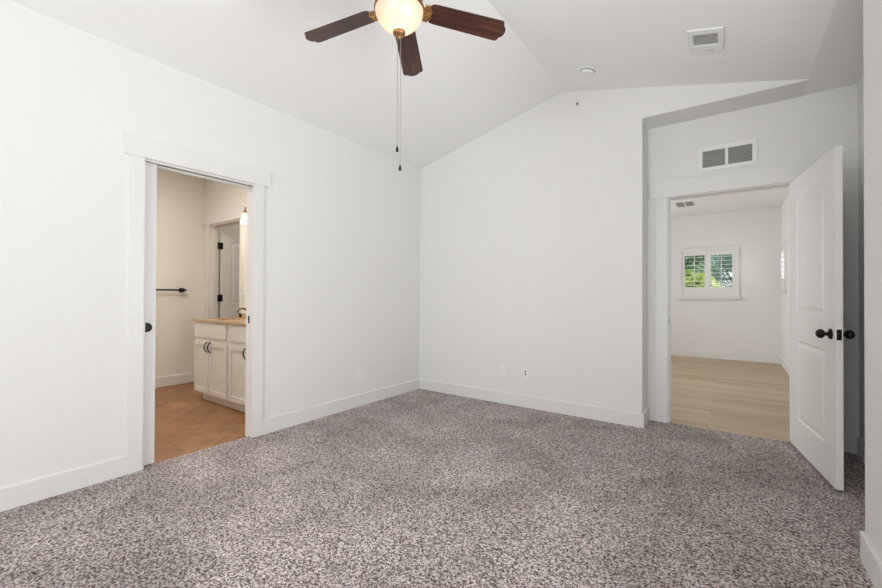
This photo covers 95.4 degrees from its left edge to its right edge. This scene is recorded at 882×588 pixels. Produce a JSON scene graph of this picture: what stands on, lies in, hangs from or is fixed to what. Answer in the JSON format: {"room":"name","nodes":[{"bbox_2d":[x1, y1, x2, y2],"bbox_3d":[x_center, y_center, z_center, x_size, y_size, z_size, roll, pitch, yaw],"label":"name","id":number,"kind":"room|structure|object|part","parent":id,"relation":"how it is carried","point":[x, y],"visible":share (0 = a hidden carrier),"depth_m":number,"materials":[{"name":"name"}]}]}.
{"room":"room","nodes":[
{"label":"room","id":0,"kind":"room"},
{"bbox_2d":[155,169,239,387],"bbox_3d":[-3.466,-0.204,5.264,0.100,2.920,4.000,0,-1,36],"label":"wall","id":1,"kind":"structure","parent":0,"point":[180,197],"depth_m":5.25,"materials":[{"name":"white paint"}]},
{"bbox_2d":[156,288,186,291],"bbox_3d":[-3.549,-0.041,4.996,0.080,0.060,0.702,0,-1,36],"label":"towel bar","id":2,"kind":"object","parent":1,"relation":"attached to","point":[179,289],"visible":0.57,"depth_m":5.14,"materials":[{"name":"black metal"}]},
{"bbox_2d":[155,372,193,387],"bbox_3d":[-3.919,1.115,4.538,0.014,0.127,2.314,0,-1,36],"label":"baseboard","id":3,"kind":"structure","parent":1,"relation":"attached to","point":[169,380],"depth_m":5.19,"materials":[{"name":"white paint"}]},
{"bbox_2d":[0,0,419,486],"bbox_3d":[-2.355,-0.180,2.242,0.100,2.815,7.000,0,-1,36],"label":"wall","id":4,"kind":"structure","parent":0,"point":[342,219],"depth_m":2.57,"materials":[{"name":"white paint"}]},
{"bbox_2d":[0,454,126,511],"bbox_3d":[-3.196,1.091,0.978,0.014,0.127,3.987,0,-1,36],"label":"baseboard","id":5,"kind":"structure","parent":4,"relation":"attached to","point":[15,495],"depth_m":2.33,"materials":[{"name":"white paint"}]},
{"bbox_2d":[127,154,144,474],"bbox_3d":[-2.001,0.136,2.635,0.014,2.072,0.083,0,-1,36],"label":"trim","id":6,"kind":"structure","parent":4,"relation":"attached to","point":[136,163],"depth_m":2.63,"materials":[{"name":"white paint"}]},
{"bbox_2d":[142,162,146,468],"bbox_3d":[-2.021,0.150,2.707,0.103,2.056,0.012,0,-1,36],"label":"trim","id":7,"kind":"structure","parent":4,"relation":"attached to","point":[145,162],"depth_m":2.68,"materials":[{"name":"white paint"}]},
{"bbox_2d":[144,162,156,464],"bbox_3d":[-2.191,0.135,2.460,0.038,2.046,0.752,0,-1,36],"label":"door","id":8,"kind":"structure","parent":4,"relation":"in","point":[151,178],"depth_m":2.73,"materials":[{"name":"white paint"}]},
{"bbox_3d":[-1.987,0.232,2.713,0.004,0.064,0.064,0,-1,36],"label":"flush pull","id":9,"kind":"part","parent":8,"relation":"part of","materials":[{"name":"black metal"}]},
{"bbox_2d":[123,132,269,187],"bbox_3d":[-1.743,-0.964,2.990,0.020,0.135,1.007,0,-1,36],"label":"trim","id":10,"kind":"structure","parent":4,"relation":"attached to","point":[136,145],"depth_m":2.90,"materials":[{"name":"white paint"}]},
{"bbox_2d":[145,159,253,188],"bbox_3d":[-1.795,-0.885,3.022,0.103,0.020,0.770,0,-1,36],"label":"trim","id":11,"kind":"structure","parent":4,"relation":"attached to","point":[146,160],"depth_m":3.00,"materials":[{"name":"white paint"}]},
{"bbox_2d":[245,187,253,436],"bbox_3d":[-1.578,0.157,3.320,0.103,2.056,0.016,0,-1,36],"label":"trim","id":12,"kind":"structure","parent":4,"relation":"attached to","point":[250,191],"depth_m":3.31,"materials":[{"name":"white paint"}]},
{"bbox_2d":[252,184,263,437],"bbox_3d":[-1.509,0.143,3.316,0.014,2.072,0.087,0,-1,36],"label":"trim","id":13,"kind":"structure","parent":4,"relation":"attached to","point":[258,206],"depth_m":3.31,"materials":[{"name":"white paint"}]},
{"bbox_2d":[263,378,419,434],"bbox_3d":[-0.876,1.124,4.190,0.014,0.127,2.088,0,-1,36],"label":"baseboard","id":14,"kind":"structure","parent":4,"relation":"attached to","point":[278,422],"depth_m":3.93,"materials":[{"name":"white paint"}]},
{"bbox_2d":[203,179,246,318],"bbox_3d":[-2.167,-0.153,4.784,2.570,2.820,0.115,0,-1,36],"label":"wall","id":15,"kind":"structure","parent":0,"point":[218,196],"depth_m":5.28,"materials":[{"name":"white paint"}]},
{"bbox_2d":[205,225,209,317],"bbox_3d":[-3.147,0.141,5.407,0.090,2.106,0.016,0,-1,36],"label":"trim","id":16,"kind":"structure","parent":15,"relation":"attached to","point":[207,261],"depth_m":5.39,"materials":[{"name":"white paint"}]},
{"bbox_2d":[209,227,215,317],"bbox_3d":[-3.075,0.149,5.436,0.028,2.091,0.115,0,-1,36],"label":"trim","id":17,"kind":"structure","parent":15,"relation":"attached to","point":[213,228],"depth_m":5.42,"materials":[{"name":"white paint"}]},
{"bbox_2d":[203,206,243,225],"bbox_3d":[-2.817,-0.985,5.175,1.010,0.145,0.024,0,-1,36],"label":"trim","id":18,"kind":"structure","parent":15,"relation":"attached to","point":[235,213],"depth_m":5.13,"materials":[{"name":"white paint"}]},
{"bbox_2d":[217,230,239,317],"bbox_3d":[-2.796,0.163,5.762,0.046,2.033,0.799,0,-1,37],"label":"door","id":19,"kind":"structure","parent":15,"relation":"in","point":[229,244],"depth_m":5.56,"materials":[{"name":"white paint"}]},
{"bbox_2d":[239,218,242,316],"bbox_3d":[-2.438,0.140,4.896,0.058,2.106,0.016,0,-1,36],"label":"trim","id":20,"kind":"structure","parent":15,"relation":"attached to","point":[241,225],"depth_m":4.89,"materials":[{"name":"white paint"}]},
{"bbox_2d":[240,207,246,223],"bbox_3d":[-1.898,-0.920,4.414,0.926,0.240,0.183,0,-1,36],"label":"vanity light","id":21,"kind":"object","parent":15,"relation":"attached to","point":[244,215],"visible":0.22,"depth_m":4.59,"materials":[{"name":"white glass"}]},
{"bbox_3d":[-2.254,-0.859,4.622,0.106,0.119,0.106,0,-1,36],"label":"lamp shade","id":22,"kind":"part","parent":21,"relation":"part of","materials":[{"name":"white glass"}]},
{"bbox_2d":[243,288,245,297],"bbox_3d":[-2.374,-0.003,4.855,0.072,0.116,0.009,0,-1,36],"label":"wall outlet","id":23,"kind":"object","parent":15,"relation":"attached to","point":[244,289],"visible":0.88,"depth_m":4.85,"materials":[{"name":"white plastic"}]},
{"bbox_2d":[10,0,862,168],"bbox_3d":[-0.665,-1.872,1.221,4.040,0.623,7.296,0,-1,36],"label":"ceiling","id":24,"kind":"structure","parent":0,"point":[468,86],"depth_m":2.92,"materials":[{"name":"white paint"}]},
{"bbox_2d":[304,0,504,170],"bbox_3d":[-0.243,-1.321,2.005,1.096,1.410,1.066,0,-1,36],"label":"ceiling fan","id":25,"kind":"object","parent":24,"relation":"hanging from","point":[399,18],"visible":1,"depth_m":2.10,"materials":[{"name":"brown wood"}]},
{"bbox_3d":[-0.546,-1.430,2.164,0.430,0.006,0.128,-4,9,21],"label":"blade","id":26,"kind":"part","parent":25,"relation":"part of","materials":[{"name":"brown wood"}]},
{"bbox_3d":[-0.341,-1.463,2.085,0.078,0.076,0.091,0,0,-17],"label":"blade arm","id":27,"kind":"part","parent":25,"relation":"part of","materials":[{"name":"brown metal"}]},
{"bbox_3d":[-0.219,-1.023,2.029,0.006,0.576,0.004,0,0,0],"label":"pull chain","id":28,"kind":"part","parent":25,"relation":"part of","materials":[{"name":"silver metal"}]},
{"bbox_3d":[-0.211,-1.373,2.032,0.244,0.110,0.244,0,-1,36],"label":"lamp shade","id":29,"kind":"part","parent":25,"relation":"part of","materials":[{"name":"white glass"}]},
{"bbox_3d":[-0.206,-0.976,2.029,0.006,0.671,0.004,0,0,0],"label":"pull chain","id":30,"kind":"part","parent":25,"relation":"part of","materials":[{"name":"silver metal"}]},
{"bbox_3d":[-0.189,-1.427,2.392,0.128,0.006,0.430,-11,-5,3],"label":"blade","id":31,"kind":"part","parent":25,"relation":"part of","materials":[{"name":"brown wood"}]},
{"bbox_3d":[-0.074,-1.462,2.067,0.091,0.076,0.078,0,-1,37],"label":"blade arm","id":32,"kind":"part","parent":25,"relation":"part of","materials":[{"name":"brown metal"}]},
{"bbox_3d":[0.138,-1.428,2.123,0.430,0.006,0.128,4,-12,-15],"label":"blade","id":33,"kind":"part","parent":25,"relation":"part of","materials":[{"name":"brown wood"}]},
{"bbox_2d":[579,66,596,76],"bbox_3d":[1.264,-1.907,3.464,0.145,0.064,0.148,0,-1,36],"label":"smoke detector","id":34,"kind":"object","parent":24,"relation":"attached to","point":[586,71],"visible":1,"depth_m":3.43,"materials":[{"name":"white plastic"}]},
{"bbox_2d":[687,26,723,52],"bbox_3d":[1.790,-1.708,2.715,0.202,0.059,0.286,0,-1,36],"label":"ceiling vent","id":35,"kind":"object","parent":24,"relation":"in","point":[704,39],"visible":1,"depth_m":2.71,"materials":[{"name":"white plastic"}]},
{"bbox_2d":[0,355,873,587],"bbox_3d":[-0.254,1.223,3.979,6.610,0.070,12.300,0,-1,36],"label":"floor","id":36,"kind":"structure","parent":0,"point":[419,488],"depth_m":2.23,"materials":[{"name":"carpet"}]},
{"bbox_2d":[194,321,245,411],"bbox_3d":[-1.983,0.753,4.229,1.575,0.874,0.552,0,-1,36],"label":"bathroom vanity","id":37,"kind":"object","parent":36,"relation":"on","point":[220,349],"visible":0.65,"depth_m":4.16,"materials":[{"name":"white paint"}]},
{"bbox_3d":[-2.623,0.803,4.406,0.319,0.562,0.018,0,-1,36],"label":"cabinet door","id":38,"kind":"part","parent":37,"relation":"part of","materials":[{"name":"white paint"}]},
{"bbox_3d":[-2.471,0.401,4.300,0.689,0.162,0.018,0,-1,36],"label":"drawer","id":39,"kind":"part","parent":37,"relation":"part of","materials":[{"name":"white paint"}]},
{"bbox_3d":[-2.328,0.803,4.193,0.373,0.562,0.018,0,-1,36],"label":"cabinet door","id":40,"kind":"part","parent":37,"relation":"part of","materials":[{"name":"white paint"}]},
{"bbox_2d":[192,317,245,325],"bbox_3d":[-1.983,0.304,4.248,1.604,0.024,0.528,0,-1,36],"label":"countertop","id":41,"kind":"structure","parent":37,"relation":"on","point":[230,320],"depth_m":4.26,"materials":[{"name":"beige stone"}]},
{"bbox_3d":[-1.978,0.802,3.941,0.390,0.562,0.018,0,-1,36],"label":"cabinet door","id":42,"kind":"part","parent":37,"relation":"part of","materials":[{"name":"white paint"}]},
{"bbox_3d":[-1.811,0.400,3.824,0.800,0.162,0.018,0,-1,36],"label":"drawer","id":43,"kind":"part","parent":37,"relation":"part of","materials":[{"name":"white paint"}]},
{"bbox_2d":[419,79,807,412],"bbox_3d":[1.253,-0.375,4.138,3.732,3.260,0.296,0,-1,36],"label":"wall","id":44,"kind":"structure","parent":0,"point":[534,230],"depth_m":4.04,"materials":[{"name":"white paint"}]},
{"bbox_2d":[499,365,504,375],"bbox_3d":[0.663,0.843,4.364,0.072,0.116,0.009,0,-1,36],"label":"wall outlet","id":45,"kind":"object","parent":44,"relation":"attached to","point":[501,367],"visible":1,"depth_m":4.36,"materials":[{"name":"white plastic"}]},
{"bbox_2d":[522,367,528,378],"bbox_3d":[0.885,0.837,4.205,0.072,0.116,0.008,0,-1,36],"label":"wall outlet","id":46,"kind":"object","parent":44,"relation":"attached to","point":[525,371],"visible":1,"depth_m":4.20,"materials":[{"name":"white plastic"}]},
{"bbox_2d":[420,378,643,427],"bbox_3d":[0.763,1.131,4.286,2.533,0.127,0.014,0,-1,36],"label":"baseboard","id":47,"kind":"structure","parent":44,"relation":"attached to","point":[622,417],"depth_m":4.09,"materials":[{"name":"white paint"}]},
{"bbox_2d":[643,406,648,426],"bbox_3d":[1.875,1.131,3.674,0.014,0.127,0.296,0,-1,36],"label":"baseboard","id":48,"kind":"structure","parent":44,"relation":"attached to","point":[646,411],"depth_m":3.66,"materials":[{"name":"white paint"}]},
{"bbox_2d":[671,207,780,356],"bbox_3d":[4.389,-0.154,8.313,4.330,2.925,0.140,0,-1,36],"label":"wall","id":49,"kind":"structure","parent":0,"point":[755,319],"depth_m":7.42,"materials":[{"name":"white paint"}]},
{"bbox_2d":[677,246,740,300],"bbox_3d":[5.138,-0.361,7.734,1.022,1.025,0.185,0,-1,36],"label":"window","id":50,"kind":"structure","parent":49,"relation":"in","point":[707,293],"depth_m":7.68,"materials":[{"name":"white paint"}]},
{"bbox_3d":[4.941,-0.398,7.829,0.422,0.830,0.028,0,-1,36],"label":"shutter panel","id":51,"kind":"part","parent":50,"relation":"part of","materials":[{"name":"white paint"}]},
{"bbox_3d":[4.921,-0.426,7.801,0.012,0.585,0.010,0,-1,36],"label":"tilt rod","id":52,"kind":"part","parent":50,"relation":"part of","materials":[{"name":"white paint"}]},
{"bbox_3d":[5.178,-0.398,7.789,0.932,0.930,0.050,0,-1,36],"label":"frame","id":53,"kind":"part","parent":50,"relation":"part of","materials":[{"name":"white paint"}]},
{"bbox_3d":[5.098,0.116,7.678,1.022,0.070,0.055,0,-1,36],"label":"sill","id":54,"kind":"part","parent":50,"relation":"part of","materials":[{"name":"white paint"}]},
{"bbox_3d":[5.289,-0.399,7.577,0.422,0.830,0.028,0,-1,36],"label":"shutter panel","id":55,"kind":"part","parent":50,"relation":"part of","materials":[{"name":"white paint"}]},
{"bbox_3d":[5.269,-0.427,7.550,0.012,0.585,0.010,0,-1,36],"label":"tilt rod","id":56,"kind":"part","parent":50,"relation":"part of","materials":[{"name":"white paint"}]},
{"bbox_2d":[671,349,779,363],"bbox_3d":[4.317,1.182,8.257,4.076,0.127,0.014,0,-1,36],"label":"baseboard","id":57,"kind":"structure","parent":49,"relation":"attached to","point":[676,352],"depth_m":7.50,"materials":[{"name":"white paint"}]},
{"bbox_2d":[739,341,743,346],"bbox_3d":[5.529,0.936,7.387,0.072,0.116,0.009,0,-1,36],"label":"wall outlet","id":58,"kind":"object","parent":49,"relation":"attached to","point":[741,343],"visible":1,"depth_m":7.39,"materials":[{"name":"white plastic"}]},
{"bbox_2d":[671,187,788,216],"bbox_3d":[2.906,-1.587,6.296,4.090,0.100,4.889,0,-1,36],"label":"ceiling","id":59,"kind":"structure","parent":0,"point":[774,197],"depth_m":6.76,"materials":[{"name":"white paint"}]},
{"bbox_2d":[674,200,695,207],"bbox_3d":[4.194,-1.525,6.901,0.300,0.006,0.460,0,-1,36],"label":"ceiling vent","id":60,"kind":"object","parent":59,"relation":"in","point":[685,203],"visible":1,"depth_m":6.91,"materials":[{"name":"white plastic"}]},
{"bbox_2d":[648,84,858,436],"bbox_3d":[1.457,-0.201,4.243,4.340,2.915,0.115,0,-1,36],"label":"wall","id":61,"kind":"structure","parent":0,"point":[806,127],"depth_m":3.22,"materials":[{"name":"white paint"}]},
{"bbox_2d":[649,406,655,420],"bbox_3d":[1.985,1.132,3.769,0.053,0.127,0.014,0,-1,36],"label":"baseboard","id":62,"kind":"structure","parent":61,"relation":"attached to","point":[652,410],"depth_m":3.76,"materials":[{"name":"white paint"}]},
{"bbox_2d":[656,197,666,422],"bbox_3d":[2.048,0.155,3.731,0.091,2.080,0.017,0,-1,36],"label":"trim","id":63,"kind":"structure","parent":61,"relation":"attached to","point":[661,203],"depth_m":3.72,"materials":[{"name":"white paint"}]},
{"bbox_2d":[667,198,670,422],"bbox_3d":[2.130,0.160,3.753,0.028,2.072,0.119,0,-1,36],"label":"trim","id":64,"kind":"structure","parent":61,"relation":"attached to","point":[668,199],"depth_m":3.71,"materials":[{"name":"white paint"}]},
{"bbox_2d":[699,138,757,171],"bbox_3d":[2.458,-1.181,3.452,0.412,0.216,0.012,0,-1,36],"label":"air vent","id":65,"kind":"object","parent":61,"relation":"in","point":[743,152],"visible":1,"depth_m":3.44,"materials":[{"name":"white plastic"}]},
{"bbox_2d":[667,182,790,199],"bbox_3d":[2.484,-0.886,3.509,0.890,0.018,0.119,0,-1,36],"label":"trim","id":66,"kind":"structure","parent":61,"relation":"attached to","point":[781,184],"depth_m":3.47,"materials":[{"name":"white paint"}]},
{"bbox_2d":[650,160,815,199],"bbox_3d":[2.441,-0.959,3.454,1.155,0.147,0.024,0,-1,36],"label":"trim","id":67,"kind":"structure","parent":61,"relation":"attached to","point":[784,173],"depth_m":3.42,"materials":[{"name":"white paint"}]},
{"bbox_2d":[789,186,789,409],"bbox_3d":[2.833,0.159,3.246,0.018,2.072,0.119,0,-1,36],"label":"trim","id":68,"kind":"structure","parent":61,"relation":"attached to","point":[789,186],"depth_m":3.28,"materials":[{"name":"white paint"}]},
{"bbox_2d":[790,146,854,490],"bbox_3d":[2.576,0.149,2.782,0.178,2.047,0.904,0,0,28],"label":"door","id":69,"kind":"structure","parent":61,"relation":"in","point":[816,195],"depth_m":2.66,"materials":[{"name":"white paint"}]},
{"bbox_3d":[2.353,0.250,2.473,0.072,0.066,0.066,0,0,28],"label":"knob","id":70,"kind":"part","parent":69,"relation":"part of","materials":[{"name":"black metal"}]},
{"bbox_3d":[2.368,0.250,2.386,0.023,0.064,0.010,0,0,28],"label":"latch plate","id":71,"kind":"part","parent":69,"relation":"part of","materials":[{"name":"black metal"}]},
{"bbox_3d":[2.447,0.250,2.423,0.072,0.066,0.066,0,0,28],"label":"knob","id":72,"kind":"part","parent":69,"relation":"part of","materials":[{"name":"black metal"}]},
{"bbox_2d":[844,435,856,453],"bbox_3d":[2.975,1.130,3.054,0.261,0.127,0.014,0,-1,36],"label":"baseboard","id":73,"kind":"structure","parent":61,"relation":"attached to","point":[850,442],"depth_m":2.99,"materials":[{"name":"white paint"}]},
{"bbox_2d":[781,193,788,364],"bbox_3d":[4.616,-0.178,5.048,0.140,2.925,4.889,0,-1,36],"label":"wall","id":74,"kind":"structure","parent":0,"point":[785,206],"depth_m":6.51,"materials":[{"name":"white paint"}]},
{"bbox_2d":[778,239,786,293],"bbox_3d":[5.717,-0.417,6.629,0.185,0.865,0.730,0,-1,36],"label":"window","id":75,"kind":"structure","parent":74,"relation":"in","point":[783,246],"depth_m":6.60,"materials":[{"name":"white paint"}]},
{"bbox_3d":[5.663,-0.019,6.664,0.055,0.070,0.730,0,-1,36],"label":"sill","id":76,"kind":"part","parent":75,"relation":"part of","materials":[{"name":"white paint"}]},
{"bbox_3d":[5.685,-0.454,6.653,0.028,0.670,0.560,0,-1,36],"label":"shutter panel","id":77,"kind":"part","parent":75,"relation":"part of","materials":[{"name":"white paint"}]},
{"bbox_2d":[780,357,788,374],"bbox_3d":[4.548,1.159,5.083,0.014,0.127,4.889,0,-1,36],"label":"baseboard","id":78,"kind":"structure","parent":74,"relation":"attached to","point":[783,363],"depth_m":6.52,"materials":[{"name":"white paint"}]},
{"bbox_2d":[858,76,864,442],"bbox_3d":[2.646,-0.211,2.268,0.100,2.915,1.696,0,-1,36],"label":"wall","id":79,"kind":"structure","parent":0,"point":[860,83],"depth_m":2.92,"materials":[{"name":"white paint"}]},
{"bbox_2d":[857,437,864,463],"bbox_3d":[2.599,1.123,2.297,0.014,0.127,1.682,0,-1,36],"label":"baseboard","id":80,"kind":"structure","parent":79,"relation":"attached to","point":[860,444],"depth_m":2.88,"materials":[{"name":"white paint"}]},
{"bbox_2d":[863,0,881,560],"bbox_3d":[0.352,-0.190,-0.577,0.290,2.815,5.599,0,-1,36],"label":"wall","id":81,"kind":"structure","parent":0,"point":[872,9],"depth_m":1.66,"materials":[{"name":"white paint"}]},
{"bbox_2d":[860,530,864,558],"bbox_3d":[1.984,1.117,1.694,0.304,0.127,0.014,0,-1,36],"label":"baseboard","id":82,"kind":"structure","parent":81,"relation":"attached to","point":[860,530],"depth_m":1.78,"materials":[{"name":"white paint"}]},
{"bbox_2d":[861,531,881,587],"bbox_3d":[0.224,1.094,-0.497,0.014,0.127,5.599,0,-1,36],"label":"baseboard","id":83,"kind":"structure","parent":81,"relation":"attached to","point":[870,559],"depth_m":1.65,"materials":[{"name":"white paint"}]},
{"label":"outside","id":84,"kind":"structure","parent":0,"visible":0},
{"bbox_3d":[7.641,1.632,12.583,16.000,0.100,10.500,0,-1,36],"label":"floor","id":85,"kind":"structure","parent":84,"visible":0},
{"bbox_2d":[685,255,714,278],"bbox_3d":[6.504,-0.116,11.162,1.867,3.371,1.950,0,-1,36],"label":"leafy tree","id":86,"kind":"object","parent":85,"relation":"on","point":[688,259],"visible":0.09,"depth_m":10.68,"materials":[{"name":"green plant"}]},
{"bbox_2d":[685,269,725,286],"bbox_3d":[5.885,0.475,9.338,1.418,2.162,1.436,0,-1,36],"label":"leafy bush","id":87,"kind":"object","parent":85,"relation":"on","point":[699,282],"visible":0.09,"depth_m":8.89,"materials":[{"name":"green plant"}]},
{"bbox_2d":[696,254,731,286],"bbox_3d":[8.926,-0.412,12.240,2.263,3.997,2.452,0,-1,43],"label":"leafy tree","id":88,"kind":"object","parent":85,"relation":"on","point":[716,273],"visible":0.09,"depth_m":11.95,"materials":[{"name":"green plant"}]}
]}

